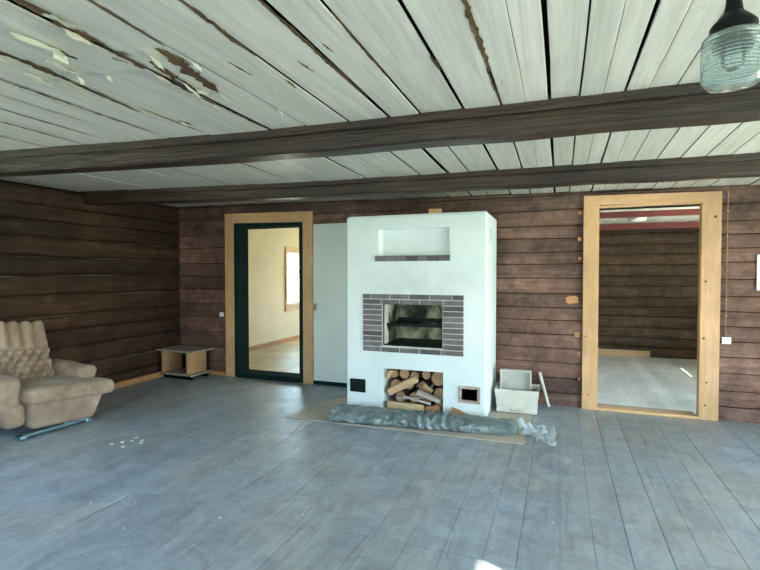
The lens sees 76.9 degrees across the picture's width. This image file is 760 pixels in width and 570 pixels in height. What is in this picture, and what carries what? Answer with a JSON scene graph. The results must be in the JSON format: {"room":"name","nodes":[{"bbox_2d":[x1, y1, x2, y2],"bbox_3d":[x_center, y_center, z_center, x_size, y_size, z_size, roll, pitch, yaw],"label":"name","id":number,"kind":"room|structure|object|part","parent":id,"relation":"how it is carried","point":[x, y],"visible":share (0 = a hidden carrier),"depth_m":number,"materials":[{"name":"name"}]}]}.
{"room":"traditional dwelling","nodes":[
{"label":"traditional dwelling","id":0,"kind":"room"},
{"bbox_2d":[0,179,180,382],"bbox_3d":[-4.338,0.074,3.075,0.197,2.502,8.300,1,2,21],"label":"wall","id":1,"kind":"structure","parent":0,"point":[102,282],"depth_m":5.54,"materials":[{"name":"black wood"}]},
{"bbox_2d":[114,372,163,388],"bbox_3d":[-3.140,1.216,5.988,0.030,0.070,1.740,1,2,21],"label":"baseboard","id":2,"kind":"structure","parent":1,"relation":"attached to","point":[157,374],"depth_m":6.09,"materials":[{"name":"brown wood"}]},
{"bbox_2d":[248,228,298,346],"bbox_3d":[-2.013,-0.092,9.710,0.200,2.500,5.640,1,2,21],"label":"wall","id":3,"kind":"structure","parent":0,"point":[269,321],"depth_m":9.18,"materials":[{"name":"beige paint"}]},
{"bbox_2d":[249,335,298,350],"bbox_3d":[-1.903,1.118,9.720,0.020,0.080,5.600,1,2,21],"label":"trim","id":4,"kind":"structure","parent":3,"relation":"attached to","point":[251,348],"depth_m":9.24,"materials":[{"name":"brown wood"}]},
{"bbox_2d":[285,247,298,310],"bbox_3d":[-1.706,-0.139,10.256,0.090,1.295,1.280,1,2,21],"label":"window","id":5,"kind":"structure","parent":3,"relation":"in","point":[294,306],"depth_m":9.78,"materials":[{"name":"brown wood"}]},
{"bbox_3d":[-1.729,-0.151,10.264,0.040,1.130,1.100,1,2,21],"label":"frame","id":6,"kind":"part","parent":5,"relation":"part of","materials":[{"name":"white wood"}]},
{"bbox_2d":[0,339,759,569],"bbox_3d":[0.495,1.332,4.335,8.500,0.080,14.000,1,2,21],"label":"floor","id":7,"kind":"structure","parent":0,"point":[422,499],"depth_m":3.14,"materials":[{"name":"paint"}]},
{"bbox_2d":[0,320,113,440],"bbox_3d":[-3.188,0.810,4.443,1.002,0.958,0.922,1,2,26],"label":"armchair","id":8,"kind":"object","parent":7,"relation":"on","point":[37,390],"visible":1,"depth_m":4.37,"materials":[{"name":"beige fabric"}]},
{"bbox_3d":[-3.312,0.971,4.134,0.680,0.471,0.211,1,2,30],"label":"armrest","id":9,"kind":"part","parent":8,"relation":"part of","materials":[{"name":"beige fabric"}]},
{"bbox_3d":[-3.416,0.675,4.537,0.426,0.692,0.483,1,2,26],"label":"backrest","id":10,"kind":"part","parent":8,"relation":"part of","materials":[{"name":"beige fabric"}]},
{"bbox_3d":[-3.102,1.117,4.462,0.710,0.297,0.635,1,2,26],"label":"seat","id":11,"kind":"part","parent":8,"relation":"part of","materials":[{"name":"beige fabric"}]},
{"bbox_2d":[19,375,113,404],"bbox_3d":[-3.009,0.952,4.451,0.684,0.182,0.760,1,2,26],"label":"seat cushion","id":12,"kind":"object","parent":8,"relation":"on","point":[33,389],"depth_m":4.29,"materials":[{"name":"beige fabric"}]},
{"bbox_3d":[-3.092,0.975,4.751,0.585,0.433,0.222,1,2,21],"label":"armrest","id":13,"kind":"part","parent":8,"relation":"part of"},
{"bbox_2d":[156,345,213,379],"bbox_3d":[-2.625,1.046,6.474,0.630,0.385,0.400,1,2,24],"label":"side table","id":14,"kind":"object","parent":7,"relation":"on","point":[172,357],"visible":1,"depth_m":6.43,"materials":[{"name":"brown wood"}]},
{"bbox_3d":[-2.845,1.016,6.569,0.030,0.284,0.350,1,2,24],"label":"panel","id":15,"kind":"part","parent":14,"relation":"part of","materials":[{"name":"brown wood"}]},
{"bbox_2d":[159,367,212,376],"bbox_3d":[-2.625,1.172,6.477,0.580,0.023,0.380,1,2,24],"label":"shelf","id":16,"kind":"object","parent":14,"relation":"attached to","point":[173,371],"depth_m":6.40,"materials":[{"name":"brown wood"}]},
{"bbox_3d":[-2.442,1.021,6.393,0.030,0.284,0.350,1,2,24],"label":"panel","id":17,"kind":"part","parent":14,"relation":"part of","materials":[{"name":"brown wood"}]},
{"bbox_2d":[290,420,305,433],"bbox_3d":[-0.743,1.288,4.351,0.024,0.006,0.373,0,1,9],"label":"wood strip","id":18,"kind":"object","parent":7,"relation":"on","point":[303,421],"visible":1,"depth_m":4.34,"materials":[{"name":"grey wood"}]},
{"bbox_2d":[286,395,531,444],"bbox_3d":[0.294,1.278,4.682,2.231,0.008,0.930,1,2,21],"label":"sheet","id":19,"kind":"object","parent":7,"relation":"on","point":[320,412],"visible":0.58,"depth_m":4.48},
{"bbox_2d":[328,404,517,435],"bbox_3d":[0.383,1.216,4.404,1.708,0.129,0.386,0,1,14],"label":"tarp","id":20,"kind":"object","parent":19,"relation":"on","point":[353,414],"visible":1,"depth_m":4.30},
{"bbox_2d":[451,407,469,414],"bbox_3d":[0.828,1.233,4.622,0.280,0.085,0.025,1,2,21],"label":"scrap","id":21,"kind":"object","parent":19,"relation":"on","point":[454,410],"visible":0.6,"depth_m":4.64,"materials":[{"name":"brown wood"}]},
{"bbox_2d":[86,385,752,557],"bbox_3d":[0.332,1.313,3.423,6.164,0.004,3.594,1,2,21],"label":"chips","id":22,"kind":"object","parent":7,"relation":"on","point":[246,385],"visible":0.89,"depth_m":3.86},
{"bbox_2d":[347,211,496,415],"bbox_3d":[0.449,0.277,5.133,1.465,1.990,0.741,1,2,21],"label":"fireplace","id":23,"kind":"object","parent":7,"relation":"on","point":[421,288],"visible":1,"depth_m":4.83,"materials":[{"name":"paint"}]},
{"bbox_3d":[-0.236,1.056,5.024,0.133,0.088,0.019,1,2,21],"label":"door plate","id":24,"kind":"part","parent":23,"relation":"part of","materials":[{"name":"black metal"}]},
{"bbox_3d":[-0.234,1.056,5.040,0.175,0.138,0.014,1,2,21],"label":"soot door","id":25,"kind":"part","parent":23,"relation":"part of","materials":[{"name":"black metal"}]},
{"bbox_2d":[385,369,393,378],"bbox_3d":[0.104,0.931,5.000,0.100,0.103,0.051,1,2,39],"label":"wood","id":26,"kind":"object","parent":23,"relation":"in","point":[389,374],"visible":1,"depth_m":4.98,"materials":[{"name":"beige wood"}]},
{"bbox_2d":[391,376,410,385],"bbox_3d":[0.242,1.051,5.248,0.119,0.122,0.417,1,2,21],"label":"log","id":27,"kind":"object","parent":23,"relation":"in","point":[398,379],"visible":0.4,"depth_m":5.07,"materials":[{"name":"brown wood"}]},
{"bbox_2d":[392,369,400,377],"bbox_3d":[0.222,0.930,5.253,0.091,0.093,0.417,1,2,21],"label":"log","id":28,"kind":"object","parent":27,"relation":"on","point":[396,371],"visible":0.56,"depth_m":5.06,"materials":[{"name":"brown wood"}]},
{"bbox_2d":[387,401,424,410],"bbox_3d":[0.262,1.241,4.902,0.385,0.070,0.070,1,2,22],"label":"wood","id":29,"kind":"object","parent":23,"relation":"in","point":[390,404],"visible":0.77,"depth_m":4.88,"materials":[{"name":"beige wood"}]},
{"bbox_2d":[397,396,423,398],"bbox_3d":[0.313,1.164,4.955,0.284,0.037,0.030,0,1,12],"label":"wood","id":30,"kind":"object","parent":29,"relation":"on","point":[398,397],"visible":0.76,"depth_m":4.95,"materials":[{"name":"grey wood"}]},
{"bbox_2d":[387,375,418,394],"bbox_3d":[0.236,1.035,4.954,0.340,0.231,0.070,1,2,21],"label":"wood","id":31,"kind":"object","parent":30,"relation":"on","point":[414,379],"visible":1,"depth_m":4.92,"materials":[{"name":"beige wood"}]},
{"bbox_2d":[396,386,416,401],"bbox_3d":[0.290,1.171,5.237,0.116,0.119,0.410,1,2,21],"label":"log","id":32,"kind":"object","parent":23,"relation":"in","point":[406,392],"visible":0.7,"depth_m":5.06,"materials":[{"name":"brown wood"}]},
{"bbox_2d":[399,369,414,378],"bbox_3d":[0.327,0.925,5.216,0.109,0.113,0.412,1,2,21],"label":"log","id":33,"kind":"object","parent":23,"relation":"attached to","point":[404,374],"visible":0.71,"depth_m":5.03,"materials":[{"name":"beige wood"}]},
{"bbox_3d":[0.422,0.611,5.079,0.617,0.012,0.506,1,2,21],"label":"fire plate","id":34,"kind":"part","parent":23,"relation":"part of","materials":[{"name":"black metal"}]},
{"bbox_2d":[387,317,441,330],"bbox_3d":[0.428,0.431,5.083,0.613,0.125,0.406,1,2,21],"label":"shelf","id":35,"kind":"object","parent":23,"relation":"attached to","point":[393,323],"depth_m":5.14,"materials":[{"name":"black metal"}]},
{"bbox_2d":[410,387,425,402],"bbox_3d":[0.429,1.166,5.181,0.112,0.109,0.417,1,2,21],"label":"log","id":36,"kind":"object","parent":23,"relation":"in","point":[414,392],"visible":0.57,"depth_m":4.99,"materials":[{"name":"brown wood"}]},
{"bbox_2d":[406,376,423,389],"bbox_3d":[0.374,1.035,5.201,0.110,0.112,0.412,1,2,21],"label":"log","id":37,"kind":"object","parent":36,"relation":"on","point":[421,378],"visible":0.33,"depth_m":5.08,"materials":[{"name":"brown wood"}]},
{"bbox_2d":[410,371,422,377],"bbox_3d":[0.431,0.941,5.179,0.091,0.089,0.407,1,2,21],"label":"log","id":38,"kind":"object","parent":37,"relation":"on","point":[418,374],"visible":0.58,"depth_m":5.00,"materials":[{"name":"brown wood"}]},
{"bbox_2d":[423,385,437,402],"bbox_3d":[0.562,1.172,5.133,0.108,0.115,0.412,1,2,21],"label":"log","id":39,"kind":"object","parent":23,"relation":"in","point":[435,386],"visible":0.28,"depth_m":4.98,"materials":[{"name":"brown wood"}]},
{"bbox_2d":[418,378,432,390],"bbox_3d":[0.512,1.051,5.170,0.100,0.102,0.372,1,2,21],"label":"log","id":40,"kind":"object","parent":39,"relation":"on","point":[428,382],"visible":0.63,"depth_m":5.02,"materials":[{"name":"brown wood"}]},
{"bbox_2d":[422,371,433,379],"bbox_3d":[0.549,0.927,5.149,0.098,0.104,0.380,1,2,21],"label":"log","id":41,"kind":"object","parent":40,"relation":"on","point":[426,375],"visible":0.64,"depth_m":4.97,"materials":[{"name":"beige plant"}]},
{"bbox_2d":[422,384,432,392],"bbox_3d":[0.487,1.059,4.919,0.113,0.109,0.104,0,1,2],"label":"wood","id":42,"kind":"object","parent":39,"relation":"on","point":[426,388],"visible":0.94,"depth_m":4.88,"materials":[{"name":"beige wood"}]},
{"bbox_2d":[426,405,440,411],"bbox_3d":[0.532,1.236,4.801,0.151,0.078,0.035,1,2,29],"label":"wood","id":43,"kind":"object","parent":23,"relation":"in","point":[434,407],"visible":0.87,"depth_m":4.78,"materials":[{"name":"brown wood"}]},
{"bbox_2d":[403,395,430,404],"bbox_3d":[0.373,1.164,4.847,0.293,0.069,0.020,1,2,23],"label":"wood","id":44,"kind":"object","parent":43,"relation":"on","point":[404,396],"visible":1,"depth_m":4.84,"materials":[{"name":"grey wood"}]},
{"bbox_2d":[416,390,441,403],"bbox_3d":[0.497,1.123,4.832,0.262,0.109,0.059,1,2,26],"label":"wood","id":45,"kind":"object","parent":43,"relation":"on","point":[421,393],"visible":1,"depth_m":4.81,"materials":[{"name":"grey wood"}]},
{"bbox_2d":[429,209,441,212],"bbox_3d":[0.576,-0.752,4.980,0.128,0.075,0.060,1,2,21],"label":"brick","id":46,"kind":"object","parent":23,"relation":"on","point":[430,210],"visible":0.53,"depth_m":4.95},
{"bbox_3d":[0.865,1.062,4.636,0.207,0.165,0.032,1,2,21],"label":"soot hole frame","id":47,"kind":"part","parent":23,"relation":"part of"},
{"bbox_2d":[494,381,539,414],"bbox_3d":[1.407,1.153,4.904,0.430,0.231,0.335,1,2,20],"label":"plastic box","id":48,"kind":"object","parent":7,"relation":"on","point":[514,401],"visible":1,"depth_m":4.76,"materials":[{"name":"white plastic"}]},
{"bbox_2d":[500,368,531,390],"bbox_3d":[1.403,1.047,4.955,0.310,0.340,0.072,0,2,19],"label":"metal tray","id":49,"kind":"object","parent":48,"relation":"on","point":[511,379],"visible":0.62,"depth_m":4.97,"materials":[{"name":"white metal"}]},
{"bbox_2d":[518,417,556,446],"bbox_3d":[1.353,1.220,4.128,0.322,0.133,0.535,1,2,21],"label":"plastic film","id":50,"kind":"object","parent":7,"relation":"on","point":[542,432],"visible":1,"depth_m":4.10,"materials":[{"name":"grey plastic"}]},
{"bbox_2d":[538,372,549,406],"bbox_3d":[1.722,1.093,5.026,0.034,0.347,0.155,-1,2,-29],"label":"wooden stick","id":51,"kind":"object","parent":7,"relation":"on","point":[539,373],"visible":1,"depth_m":5.02,"materials":[{"name":"white wood"}]},
{"bbox_2d":[598,348,649,357],"bbox_3d":[3.803,1.142,8.160,1.400,0.110,0.035,1,2,21],"label":"leaning board","id":52,"kind":"object","parent":7,"relation":"on","point":[608,352],"visible":0.56,"depth_m":8.03,"materials":[{"name":"brown wood"}]},
{"bbox_3d":[0.674,1.222,5.095,0.089,0.089,0.407,1,2,21],"label":"log","id":53,"kind":"object","parent":7,"relation":"on","visible":0},
{"bbox_2d":[434,385,442,399],"bbox_3d":[0.682,1.110,5.085,0.129,0.128,0.415,1,2,21],"label":"log","id":54,"kind":"object","parent":53,"relation":"on","point":[438,392],"visible":0.36,"depth_m":4.90,"materials":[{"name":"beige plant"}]},
{"bbox_2d":[431,372,442,385],"bbox_3d":[0.669,0.956,5.089,0.155,0.154,0.410,1,2,21],"label":"log","id":55,"kind":"object","parent":54,"relation":"on","point":[437,377],"visible":0.55,"depth_m":4.90,"materials":[{"name":"beige wood"}]},
{"bbox_2d":[0,0,759,223],"bbox_3d":[0.125,-1.029,3.293,8.500,0.307,11.900,1,2,21],"label":"ceiling","id":56,"kind":"structure","parent":0,"point":[73,72],"depth_m":2.18,"materials":[{"name":"paint"}]},
{"bbox_2d":[0,82,759,176],"bbox_3d":[-0.033,-0.907,2.821,8.081,0.187,0.381,0,1,17],"label":"ceiling beam","id":57,"kind":"structure","parent":56,"relation":"attached to","point":[689,104],"depth_m":2.75,"materials":[{"name":"brown wood"}]},
{"bbox_2d":[81,152,759,205],"bbox_3d":[0.519,-0.930,4.282,8.062,0.245,0.375,0,2,18],"label":"ceiling beam","id":58,"kind":"structure","parent":56,"relation":"attached to","point":[745,165],"depth_m":4.19,"materials":[{"name":"brown wood"}]},
{"bbox_2d":[628,217,646,221],"bbox_3d":[3.548,-0.918,6.604,0.240,0.095,0.240,1,2,21],"label":"ceiling light","id":59,"kind":"object","parent":56,"relation":"attached to","point":[632,219],"visible":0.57,"depth_m":6.52,"materials":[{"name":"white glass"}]},
{"bbox_2d":[599,221,698,230],"bbox_3d":[4.033,-0.947,7.795,3.810,0.095,0.150,1,2,21],"label":"ceiling beam","id":60,"kind":"structure","parent":56,"relation":"attached to","point":[690,224],"depth_m":7.62,"materials":[{"name":"red wood"}]},
{"bbox_2d":[599,209,699,218],"bbox_3d":[3.442,-0.923,6.222,3.810,0.065,0.150,1,2,21],"label":"ceiling beam","id":61,"kind":"structure","parent":56,"relation":"attached to","point":[680,212],"depth_m":6.14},
{"bbox_2d":[700,0,759,92],"bbox_3d":[0.918,-0.728,1.243,0.142,0.426,0.142,1,2,21],"label":"pendant lamp","id":62,"kind":"object","parent":56,"relation":"hanging from","point":[730,54],"visible":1,"depth_m":1.20,"materials":[{"name":"clear glass"}]},
{"bbox_2d":[178,179,759,423],"bbox_3d":[0.937,0.019,5.479,8.500,2.512,0.208,1,2,21],"label":"wall","id":63,"kind":"structure","parent":0,"point":[539,238],"depth_m":5.10,"materials":[{"name":"black wood"}]},
{"bbox_2d":[208,371,225,375],"bbox_3d":[-2.463,1.209,6.668,0.760,0.050,0.030,1,2,21],"label":"baseboard","id":64,"kind":"structure","parent":63,"relation":"attached to","point":[213,372],"depth_m":6.57,"materials":[{"name":"brown wood"}]},
{"bbox_2d":[225,211,313,383],"bbox_3d":[-1.430,0.144,6.355,1.335,2.195,0.260,1,2,21],"label":"door frame","id":65,"kind":"structure","parent":63,"relation":"in","point":[237,226],"depth_m":6.37,"materials":[{"name":"brown wood"}]},
{"bbox_2d":[313,223,346,386],"bbox_3d":[-0.428,0.249,5.855,0.875,2.010,0.065,1,2,21],"label":"door","id":66,"kind":"structure","parent":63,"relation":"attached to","point":[329,240],"depth_m":5.93,"materials":[{"name":"paint"}]},
{"bbox_3d":[-0.467,1.228,5.909,0.780,0.050,0.037,1,2,21],"label":"skirting","id":67,"kind":"part","parent":66,"relation":"part of","materials":[{"name":"green paint"}]},
{"bbox_2d":[582,191,721,420],"bbox_3d":[2.680,0.187,4.818,1.188,2.185,0.245,1,2,21],"label":"door frame","id":68,"kind":"structure","parent":63,"relation":"in","point":[710,213],"depth_m":4.60,"materials":[{"name":"brown wood"}]},
{"bbox_2d":[721,337,730,343],"bbox_3d":[3.254,0.522,4.499,0.072,0.062,0.030,1,2,21],"label":"wall socket","id":69,"kind":"object","parent":63,"relation":"attached to","point":[725,340],"visible":1,"depth_m":4.49,"materials":[{"name":"white plastic"}]},
{"bbox_2d":[725,191,729,336],"bbox_3d":[3.249,-0.195,4.486,0.016,1.365,0.022,1,2,21],"label":"cable","id":70,"kind":"object","parent":63,"relation":"attached to","point":[728,194],"visible":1,"depth_m":4.49,"materials":[{"name":"plastic"}]},
{"bbox_2d":[757,255,759,289],"bbox_3d":[3.590,-0.114,4.368,0.253,0.330,0.002,1,2,21],"label":"paper sheet","id":71,"kind":"object","parent":63,"relation":"attached to","point":[758,256],"visible":1,"depth_m":4.41,"materials":[{"name":"paper"}]},
{"bbox_2d":[598,228,698,359],"bbox_3d":[4.134,-0.001,8.158,4.200,2.404,0.222,1,2,21],"label":"wall","id":72,"kind":"structure","parent":0,"point":[648,297],"depth_m":7.93,"materials":[{"name":"black wood"}]}
]}

